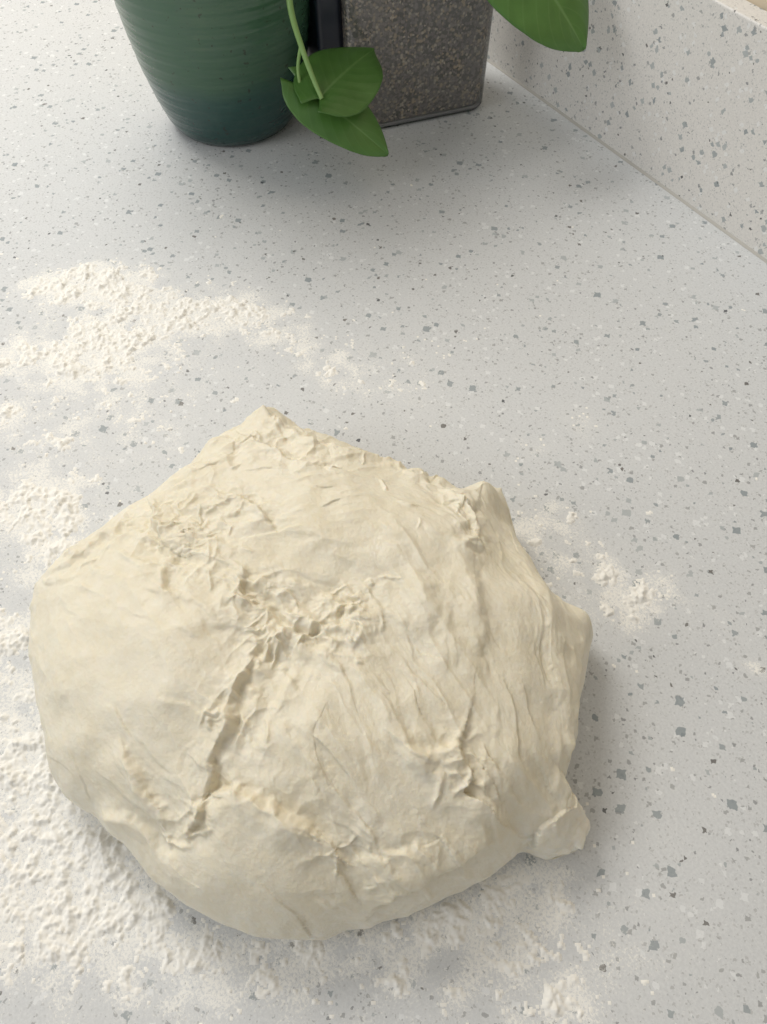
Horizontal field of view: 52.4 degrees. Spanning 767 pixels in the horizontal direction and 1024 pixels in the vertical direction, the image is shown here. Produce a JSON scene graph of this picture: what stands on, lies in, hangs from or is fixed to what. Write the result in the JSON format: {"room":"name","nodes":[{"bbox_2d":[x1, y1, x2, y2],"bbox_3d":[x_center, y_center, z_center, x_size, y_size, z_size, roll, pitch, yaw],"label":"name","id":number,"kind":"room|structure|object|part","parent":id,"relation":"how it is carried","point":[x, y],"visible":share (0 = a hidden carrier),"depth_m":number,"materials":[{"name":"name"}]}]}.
{"room":"kitchen","nodes":[
{"label":"kitchen","id":0,"kind":"room"},
{"bbox_2d":[747,0,766,10],"bbox_3d":[0.348,-0.480,0.335,0.100,2.600,3.400,-29,61,-17],"label":"wall","id":1,"kind":"structure","parent":0,"point":[762,4],"depth_m":0.56,"materials":[{"name":"paint"}]},
{"bbox_2d":[487,0,766,258],"bbox_3d":[0.298,-0.275,0.591,0.020,0.147,3.400,-29,61,-17],"label":"backsplash","id":2,"kind":"structure","parent":1,"relation":"attached to","point":[677,88],"depth_m":0.64,"materials":[{"name":"stone"}]},
{"bbox_2d":[487,58,766,262],"bbox_3d":[0.289,-0.230,0.649,0.002,0.002,3.400,-29,61,-17],"label":"trim","id":3,"kind":"structure","parent":1,"relation":"attached to","point":[708,219],"depth_m":0.70,"materials":[{"name":"grey"}]},
{"bbox_3d":[-0.808,0.874,1.036,2.861,0.050,5.400,-29,61,-17],"label":"floor","id":4,"kind":"structure","parent":0,"visible":0},
{"bbox_3d":[-0.118,0.244,0.897,2.647,0.870,3.340,0,57,0],"label":"base cabinet","id":5,"kind":"object","parent":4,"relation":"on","visible":0},
{"bbox_2d":[0,0,766,1023],"bbox_3d":[-0.117,0.001,0.518,1.011,0.030,3.400,-29,61,-17],"label":"countertop","id":6,"kind":"structure","parent":5,"relation":"on","point":[643,326],"depth_m":0.55,"materials":[{"name":"stone"}]},
{"bbox_2d":[28,405,592,939],"bbox_3d":[-0.040,0.059,0.416,0.313,0.077,0.294,0,57,0],"label":"dough","id":7,"kind":"object","parent":6,"relation":"on","point":[315,685],"visible":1,"depth_m":0.37,"materials":[{"name":"beige food"}]},
{"bbox_2d":[114,0,588,156],"bbox_3d":[-0.062,-0.467,0.624,0.451,0.302,0.260,0,57,0],"label":"pothos plant","id":8,"kind":"object","parent":6,"relation":"on","point":[223,72],"visible":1,"depth_m":0.64,"materials":[{"name":"green plant"}]},
{"bbox_3d":[-0.143,-0.436,0.663,0.181,0.202,0.181,0,57,0],"label":"ceramic pot","id":9,"kind":"part","parent":8,"relation":"part of","materials":[{"name":"green ceramic"}]},
{"bbox_3d":[-0.067,-0.358,0.625,0.005,0.029,0.011,18,59,11],"label":"stem","id":10,"kind":"part","parent":8,"relation":"part of","materials":[{"name":"green plant"}]},
{"bbox_3d":[-0.082,-0.413,0.593,0.068,0.150,0.100,0,57,0],"label":"stem","id":11,"kind":"part","parent":8,"relation":"part of","materials":[{"name":"green plant"}]},
{"bbox_2d":[0,184,766,1023],"bbox_3d":[-0.014,-0.019,0.511,0.851,0.004,0.647,0,57,0],"label":"flour dusting","id":12,"kind":"object","parent":6,"relation":"on","point":[53,942],"visible":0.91,"depth_m":0.39,"materials":[{"name":"white food"}]},
{"bbox_2d":[307,0,493,128],"bbox_3d":[0.012,-0.457,0.678,0.164,0.200,0.102,-16,59,-10],"label":"knife block","id":13,"kind":"object","parent":6,"relation":"on","point":[432,55],"visible":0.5,"depth_m":0.69,"materials":[{"name":"stone"}]},
{"bbox_3d":[-0.054,-0.430,0.678,0.024,0.150,0.056,-16,59,-10],"label":"handle","id":14,"kind":"part","parent":13,"relation":"part of","materials":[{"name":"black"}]}
]}

